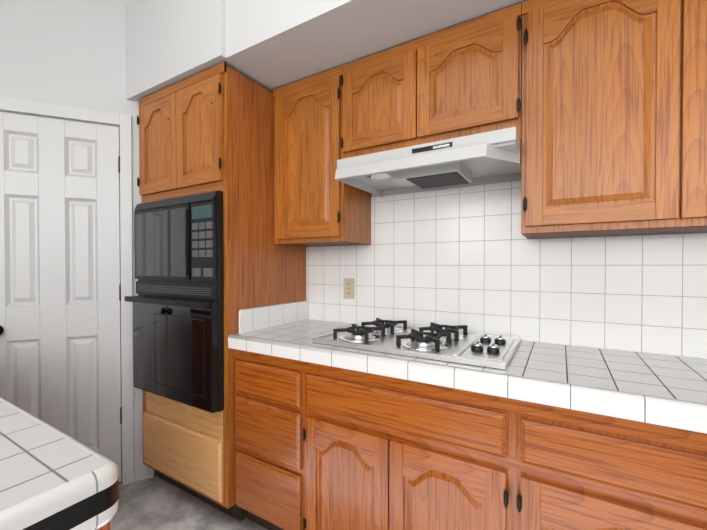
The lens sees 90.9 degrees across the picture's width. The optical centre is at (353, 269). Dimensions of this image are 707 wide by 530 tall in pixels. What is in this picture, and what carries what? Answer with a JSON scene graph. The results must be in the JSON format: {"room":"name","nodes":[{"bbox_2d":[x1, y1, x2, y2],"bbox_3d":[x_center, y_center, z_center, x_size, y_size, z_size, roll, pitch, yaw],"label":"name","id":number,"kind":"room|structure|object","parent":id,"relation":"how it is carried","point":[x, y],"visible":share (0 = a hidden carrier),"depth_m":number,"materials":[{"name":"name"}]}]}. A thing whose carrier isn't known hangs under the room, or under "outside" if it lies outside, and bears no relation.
{"room":"kitchen","nodes":[
{"label":"kitchen","id":0,"kind":"room"},
{"bbox_2d":[0,0,155,480],"bbox_3d":[-2.762,-0.306,1.418,3.405,3.050,0.100,0,1,-22],"label":"wall","id":1,"kind":"structure","parent":0,"point":[70,53],"depth_m":1.87,"materials":[{"name":"white paint"}]},
{"bbox_2d":[0,112,121,481],"bbox_3d":[-1.573,0.200,1.839,0.585,2.003,0.103,0,1,-22],"label":"door","id":2,"kind":"structure","parent":1,"relation":"in","point":[60,319],"depth_m":1.86,"materials":[{"name":"paint"}]},
{"bbox_2d":[0,97,133,484],"bbox_3d":[-1.598,0.172,1.889,0.705,2.083,0.116,0,1,-22],"label":"door frame","id":3,"kind":"structure","parent":1,"relation":"attached to","point":[123,122],"depth_m":1.95,"materials":[{"name":"paint"}]},
{"bbox_2d":[110,471,267,529],"bbox_3d":[-1.431,1.269,-0.405,6.840,0.060,5.740,0,1,31],"label":"floor","id":4,"kind":"structure","parent":0,"point":[155,502],"depth_m":1.74,"materials":[{"name":"grey concrete"}]},
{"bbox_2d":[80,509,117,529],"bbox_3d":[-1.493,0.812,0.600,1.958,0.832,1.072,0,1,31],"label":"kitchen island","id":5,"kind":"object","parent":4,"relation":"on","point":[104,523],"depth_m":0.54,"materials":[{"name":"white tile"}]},
{"bbox_2d":[0,397,118,529],"bbox_3d":[-1.490,0.357,0.602,1.956,0.089,1.088,0,1,31],"label":"island countertop","id":6,"kind":"structure","parent":5,"relation":"on","point":[50,480],"depth_m":0.54,"materials":[{"name":"white tile"}]},
{"bbox_2d":[137,61,305,520],"bbox_3d":[-0.747,0.131,2.018,0.718,2.162,0.609,0,1,31],"label":"tall cabinet","id":7,"kind":"object","parent":4,"relation":"on","point":[209,129],"visible":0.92,"depth_m":1.72,"materials":[{"name":"brown wood"}]},
{"bbox_2d":[125,190,223,412],"bbox_3d":[-0.783,0.141,1.965,0.678,1.012,0.624,0,1,31],"label":"wall oven","id":8,"kind":"object","parent":7,"relation":"in","point":[178,328],"visible":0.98,"depth_m":1.68,"materials":[{"name":"black glass"}]},
{"bbox_2d":[234,349,317,529],"bbox_3d":[-0.215,0.788,1.735,0.486,0.856,0.562,0,1,31],"label":"base cabinet","id":9,"kind":"object","parent":4,"relation":"on","point":[276,398],"depth_m":1.48,"materials":[{"name":"brown wood"}]},
{"bbox_2d":[318,364,545,529],"bbox_3d":[0.301,0.791,1.428,0.848,0.856,0.562,0,1,31],"label":"base cabinet","id":10,"kind":"object","parent":4,"relation":"on","point":[320,447],"depth_m":1.14,"materials":[{"name":"brown wood"}]},
{"bbox_2d":[546,405,706,529],"bbox_3d":[1.098,0.796,0.952,1.293,0.856,0.562,0,1,31],"label":"base cabinet","id":11,"kind":"object","parent":4,"relation":"on","point":[603,472],"depth_m":0.88,"materials":[{"name":"brown wood"}]},
{"bbox_2d":[228,301,706,433],"bbox_3d":[0.609,0.279,1.224,2.418,0.170,0.572,0,1,31],"label":"countertop","id":12,"kind":"structure","parent":11,"relation":"on","point":[663,390],"depth_m":1.09,"materials":[{"name":"tile"}]},
{"bbox_2d":[312,318,520,369],"bbox_3d":[0.264,0.273,1.449,0.740,0.056,0.460,0,1,31],"label":"gas cooktop","id":13,"kind":"object","parent":12,"relation":"in","point":[435,341],"visible":1,"depth_m":1.35,"materials":[{"name":"silver metal"}]},
{"bbox_2d":[125,0,526,100],"bbox_3d":[0.592,-1.215,1.200,3.999,0.528,0.621,0,1,31],"label":"soffit","id":14,"kind":"object","parent":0,"point":[270,45],"depth_m":1.54,"materials":[{"name":"white paint"}]},
{"bbox_2d":[372,173,520,196],"bbox_3d":[0.009,-0.313,1.990,6.600,3.050,0.120,0,1,31],"label":"wall","id":15,"kind":"structure","parent":0,"point":[487,180],"depth_m":1.62,"materials":[{"name":"white tile"}]},
{"bbox_2d":[273,65,371,246],"bbox_3d":[-0.170,-0.542,1.842,0.438,0.816,0.308,0,1,31],"label":"upper cabinet","id":16,"kind":"object","parent":15,"relation":"attached to","point":[316,204],"visible":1,"depth_m":1.71,"materials":[{"name":"brown wood"}]},
{"bbox_2d":[341,3,521,158],"bbox_3d":[0.339,-0.708,1.537,0.752,0.478,0.308,0,1,31],"label":"upper cabinet","id":17,"kind":"object","parent":15,"relation":"attached to","point":[462,79],"visible":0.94,"depth_m":1.38,"materials":[{"name":"brown wood"}]},
{"bbox_2d":[335,127,520,196],"bbox_3d":[0.329,-0.415,1.465,0.687,0.095,0.444,0,1,31],"label":"range hood","id":18,"kind":"object","parent":17,"relation":"attached to","point":[459,160],"visible":0.94,"depth_m":1.34,"materials":[{"name":"white metal"}]},
{"bbox_2d":[306,181,706,358],"bbox_3d":[1.007,-0.028,1.324,3.000,0.705,0.008,0,1,31],"label":"tile backsplash","id":19,"kind":"structure","parent":15,"relation":"attached to","point":[473,259],"depth_m":1.52,"materials":[{"name":"white tile"}]},
{"bbox_2d":[344,278,354,298],"bbox_3d":[-0.025,0.104,1.932,0.070,0.114,0.006,0,1,31],"label":"electrical outlet plate","id":20,"kind":"object","parent":19,"relation":"attached to","point":[349,288],"visible":1,"depth_m":1.93,"materials":[{"name":"beige plastic"}]},
{"bbox_2d":[521,0,706,238],"bbox_3d":[1.036,-0.534,1.123,0.870,0.816,0.308,0,1,31],"label":"upper cabinet","id":21,"kind":"object","parent":15,"relation":"attached to","point":[614,122],"visible":1,"depth_m":1.09,"materials":[{"name":"brown wood"}]}
]}

